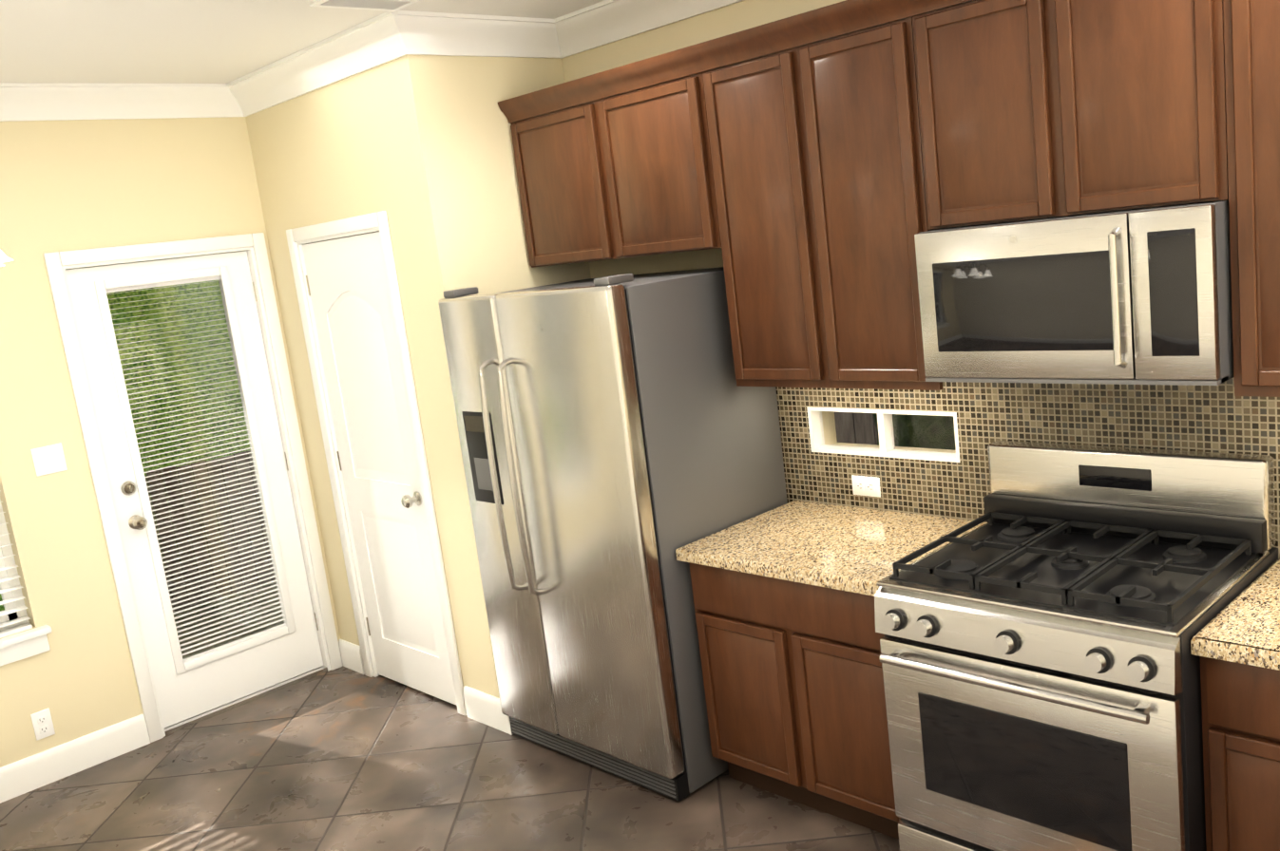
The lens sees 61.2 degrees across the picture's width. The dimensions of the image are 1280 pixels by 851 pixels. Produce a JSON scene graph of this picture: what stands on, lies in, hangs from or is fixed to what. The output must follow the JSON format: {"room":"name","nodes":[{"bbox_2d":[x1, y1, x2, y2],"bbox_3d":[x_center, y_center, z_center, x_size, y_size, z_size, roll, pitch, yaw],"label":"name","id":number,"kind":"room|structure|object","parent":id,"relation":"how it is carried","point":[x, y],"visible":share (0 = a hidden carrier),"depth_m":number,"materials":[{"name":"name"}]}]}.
{"room":"kitchen","nodes":[
{"label":"kitchen","id":0,"kind":"room"},
{"bbox_2d":[0,116,340,767],"bbox_3d":[-2.361,0.031,4.492,3.690,2.750,0.150,-16,14,-42],"label":"wall","id":1,"kind":"structure","parent":0,"point":[74,184],"depth_m":4.42,"materials":[{"name":"beige paint"}]},
{"bbox_2d":[0,499,29,630],"bbox_3d":[-3.035,0.072,3.901,1.160,1.760,0.066,-16,14,-42],"label":"window","id":2,"kind":"structure","parent":1,"relation":"in","point":[5,551],"depth_m":4.37,"materials":[{"name":"white"}]},
{"bbox_2d":[0,490,32,638],"bbox_3d":[-2.975,0.079,3.839,1.148,1.763,0.079,-16,14,-42],"label":"window blinds","id":3,"kind":"object","parent":2,"relation":"attached to","point":[15,630],"visible":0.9,"depth_m":4.32,"materials":[{"name":"white plastic"}]},
{"bbox_2d":[0,625,51,667],"bbox_3d":[-2.858,0.988,3.998,1.250,0.104,0.135,-16,14,-42],"label":"window sill","id":4,"kind":"structure","parent":1,"relation":"attached to","point":[24,645],"depth_m":4.31,"materials":[{"name":"white wood"}]},
{"bbox_2d":[30,708,55,741],"bbox_3d":[-2.423,1.213,4.390,0.070,0.114,0.008,-16,14,-42],"label":"outlet","id":5,"kind":"object","parent":1,"relation":"attached to","point":[42,724],"visible":1,"depth_m":4.39,"materials":[{"name":"white plastic"}]},
{"bbox_2d":[30,442,67,477],"bbox_3d":[-2.382,0.138,4.364,0.116,0.114,0.014,-16,14,-42],"label":"light switch","id":6,"kind":"object","parent":1,"relation":"attached to","point":[48,460],"visible":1,"depth_m":4.36,"materials":[{"name":"white plastic"}]},
{"bbox_2d":[0,713,150,803],"bbox_3d":[-2.784,1.500,4.057,1.832,0.135,0.016,-16,14,-42],"label":"baseboard","id":7,"kind":"structure","parent":1,"relation":"attached to","point":[39,770],"depth_m":4.46,"materials":[{"name":"white wood"}]},
{"bbox_2d":[0,82,228,121],"bbox_3d":[-2.702,-1.167,3.915,2.690,0.124,0.112,-16,14,-42],"label":"crown molding","id":8,"kind":"structure","parent":1,"relation":"attached to","point":[19,102],"depth_m":4.42,"materials":[{"name":"white"}]},
{"bbox_2d":[43,232,342,743],"bbox_3d":[-1.972,0.244,4.864,0.927,2.110,0.168,-16,14,-42],"label":"door frame","id":9,"kind":"structure","parent":1,"relation":"attached to","point":[55,261],"depth_m":4.70,"materials":[{"name":"white wood"}]},
{"bbox_2d":[65,250,323,728],"bbox_3d":[-1.935,0.269,4.840,0.791,2.015,0.117,-16,14,-42],"label":"exterior door","id":10,"kind":"structure","parent":1,"relation":"in","point":[202,682],"depth_m":4.85,"materials":[{"name":"white wood"}]},
{"bbox_2d":[0,0,604,83],"bbox_3d":[0.195,-1.180,1.286,3.840,0.100,8.210,-16,14,-42],"label":"ceiling","id":11,"kind":"structure","parent":0,"point":[135,41],"depth_m":3.75,"materials":[{"name":"white paint"}]},
{"bbox_2d":[0,249,13,267],"bbox_3d":[-1.970,-0.719,2.619,0.681,0.730,0.677,-16,14,-42],"label":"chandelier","id":12,"kind":"object","parent":11,"relation":"hanging from","point":[4,257],"visible":1,"depth_m":2.68,"materials":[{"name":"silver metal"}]},
{"bbox_2d":[309,0,419,11],"bbox_3d":[-0.901,-1.387,3.551,0.320,0.009,0.150,-16,14,-42],"label":"ceiling vent","id":13,"kind":"object","parent":11,"relation":"in","point":[386,5],"visible":1,"depth_m":3.56,"materials":[{"name":"white"}]},
{"bbox_2d":[245,55,591,698],"bbox_3d":[-0.892,-0.215,4.838,0.730,2.750,1.360,-16,14,-42],"label":"wall","id":14,"kind":"structure","parent":0,"point":[419,149],"depth_m":4.23,"materials":[{"name":"beige paint"}]},
{"bbox_2d":[224,10,425,117],"bbox_3d":[-1.266,-1.405,4.238,0.112,0.124,1.332,-16,14,-42],"label":"crown molding","id":15,"kind":"structure","parent":14,"relation":"attached to","point":[380,39],"depth_m":4.16,"materials":[{"name":"white"}]},
{"bbox_2d":[286,210,466,716],"bbox_3d":[-1.107,0.166,4.710,0.128,2.102,0.834,-16,14,-42],"label":"door frame","id":16,"kind":"structure","parent":14,"relation":"attached to","point":[379,220],"depth_m":4.58,"materials":[{"name":"white wood"}]},
{"bbox_2d":[302,231,456,705],"bbox_3d":[-1.144,0.207,4.684,0.107,2.017,0.698,-16,14,-42],"label":"pantry door","id":17,"kind":"structure","parent":14,"relation":"in","point":[347,285],"depth_m":4.68,"materials":[{"name":"white wood"}]},
{"bbox_2d":[418,11,558,57],"bbox_3d":[-0.584,-1.456,4.043,0.600,0.124,0.112,-16,14,-42],"label":"crown molding","id":18,"kind":"structure","parent":14,"relation":"attached to","point":[446,34],"depth_m":4.06,"materials":[{"name":"white"}]},
{"bbox_2d":[463,686,513,735],"bbox_3d":[-0.622,1.163,4.423,0.016,0.135,0.306,-16,14,-42],"label":"baseboard","id":19,"kind":"structure","parent":14,"relation":"attached to","point":[481,707],"depth_m":4.42,"materials":[{"name":"white wood"}]},
{"bbox_2d":[497,79,596,267],"bbox_3d":[-0.177,-0.959,4.144,0.329,0.640,0.561,-16,14,-42],"label":"upper cabinet","id":20,"kind":"object","parent":14,"relation":"attached to","point":[546,134],"depth_m":4.07,"materials":[{"name":"brown wood"}]},
{"bbox_2d":[0,666,899,850],"bbox_3d":[0.545,1.605,1.781,3.840,0.100,8.210,-16,14,-42],"label":"floor","id":21,"kind":"structure","parent":0,"point":[342,758],"depth_m":3.99,"materials":[{"name":"tile"}]},
{"bbox_2d":[438,267,787,802],"bbox_3d":[-0.081,0.320,4.025,0.828,1.763,0.950,-16,14,-42],"label":"refrigerator","id":22,"kind":"object","parent":21,"relation":"on","point":[620,436],"visible":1,"depth_m":3.67,"materials":[{"name":"grey metal"}]},
{"bbox_2d":[688,562,900,840],"bbox_3d":[0.689,0.797,3.554,0.600,0.828,0.809,-16,14,-42],"label":"base cabinet","id":23,"kind":"object","parent":21,"relation":"on","point":[793,688],"depth_m":3.35,"materials":[{"name":"brown wood"}]},
{"bbox_2d":[675,500,1279,670],"bbox_3d":[0.749,0.632,1.932,2.625,0.040,3.227,-16,14,-42],"label":"countertop","id":24,"kind":"structure","parent":23,"relation":"on","point":[857,550],"depth_m":3.31,"materials":[{"name":"stone"}]},
{"bbox_2d":[874,440,1278,850],"bbox_3d":[1.160,0.695,2.896,0.766,1.140,0.775,-16,14,-42],"label":"range","id":25,"kind":"object","parent":21,"relation":"on","point":[1052,617],"visible":1,"depth_m":2.74,"materials":[{"name":"grey metal"}]},
{"bbox_2d":[1200,656,1279,850],"bbox_3d":[1.754,0.860,2.443,0.600,0.828,0.706,-16,14,-42],"label":"base cabinet","id":26,"kind":"object","parent":21,"relation":"on","point":[1240,703],"depth_m":2.40,"materials":[{"name":"brown wood"}]},
{"bbox_2d":[551,0,744,58],"bbox_3d":[1.900,-1.399,1.964,0.112,0.124,6.550,-16,14,-42],"label":"crown molding","id":27,"kind":"structure","parent":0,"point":[605,22],"depth_m":4.04,"materials":[{"name":"white"}]},
{"bbox_2d":[561,0,955,453],"bbox_3d":[1.684,-0.172,2.770,0.150,2.750,7.910,-16,14,-42],"label":"wall","id":28,"kind":"structure","parent":0,"point":[730,19],"depth_m":4.00,"materials":[{"name":"beige paint"}]},
{"bbox_2d":[573,44,718,261],"bbox_3d":[0.136,-0.940,3.817,0.329,0.640,0.561,-16,14,-42],"label":"upper cabinet","id":29,"kind":"object","parent":28,"relation":"attached to","point":[644,149],"depth_m":3.70,"materials":[{"name":"brown wood"}]},
{"bbox_2d":[695,23,805,387],"bbox_3d":[0.491,-0.705,3.513,0.329,1.082,0.494,-16,14,-42],"label":"upper cabinet","id":30,"kind":"object","parent":28,"relation":"attached to","point":[737,81],"depth_m":3.42,"materials":[{"name":"brown wood"}]},
{"bbox_2d":[767,0,943,390],"bbox_3d":[0.758,-0.689,3.234,0.329,1.082,0.494,-16,14,-42],"label":"upper cabinet","id":31,"kind":"object","parent":28,"relation":"attached to","point":[811,173],"depth_m":3.13,"materials":[{"name":"brown wood"}]},
{"bbox_2d":[806,406,959,462],"bbox_3d":[0.830,0.019,3.667,0.064,0.165,0.590,-16,14,-42],"label":"slot window","id":32,"kind":"structure","parent":28,"relation":"attached to","point":[887,444],"depth_m":3.66,"materials":[{"name":"white"}]},
{"bbox_2d":[927,0,1030,229],"bbox_3d":[1.017,-0.884,2.898,0.329,0.649,0.440,-16,14,-42],"label":"upper cabinet","id":33,"kind":"object","parent":28,"relation":"attached to","point":[977,73],"depth_m":2.82,"materials":[{"name":"brown wood"}]},
{"bbox_2d":[775,378,1279,558],"bbox_3d":[1.528,0.081,2.898,0.006,0.550,2.940,-16,14,-42],"label":"backsplash","id":34,"kind":"structure","parent":28,"relation":"attached to","point":[1221,418],"depth_m":3.32,"materials":[{"name":"tile"}]},
{"bbox_2d":[851,475,880,497],"bbox_3d":[0.778,0.209,3.725,0.008,0.070,0.114,-16,14,-42],"label":"outlet","id":35,"kind":"object","parent":34,"relation":"attached to","point":[864,486],"visible":1,"depth_m":3.72,"materials":[{"name":"white plastic"}]},
{"bbox_2d":[1018,0,1227,219],"bbox_3d":[1.247,-0.870,2.658,0.329,0.649,0.440,-16,14,-42],"label":"upper cabinet","id":36,"kind":"object","parent":28,"relation":"attached to","point":[1125,102],"depth_m":2.56,"materials":[{"name":"brown wood"}]},
{"bbox_2d":[914,199,1233,385],"bbox_3d":[1.157,-0.344,2.827,0.436,0.411,0.756,-16,14,-42],"label":"microwave","id":37,"kind":"object","parent":36,"relation":"attached to","point":[1137,296],"visible":1,"depth_m":2.65,"materials":[{"name":"grey metal"}]},
{"bbox_2d":[1223,0,1279,397],"bbox_3d":[1.564,-0.641,2.392,0.329,1.082,0.507,-16,14,-42],"label":"upper cabinet","id":38,"kind":"object","parent":28,"relation":"attached to","point":[1251,28],"depth_m":2.40,"materials":[{"name":"brown wood"}]},
{"label":"outside","id":39,"kind":"structure","parent":0,"visible":0},
{"bbox_2d":[165,548,284,659],"bbox_3d":[-6.458,1.327,8.424,30.000,0.100,38.000,-16,14,-42],"label":"ground","id":40,"kind":"structure","parent":39,"point":[228,621],"depth_m":6.36,"materials":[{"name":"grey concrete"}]},
{"bbox_2d":[0,279,955,612],"bbox_3d":[-3.010,-3.519,10.555,15.009,8.933,26.710,-16,14,-42],"label":"garden","id":41,"kind":"object","parent":40,"relation":"on","point":[910,424],"depth_m":7.40,"materials":[{"name":"green plant"}]}
]}

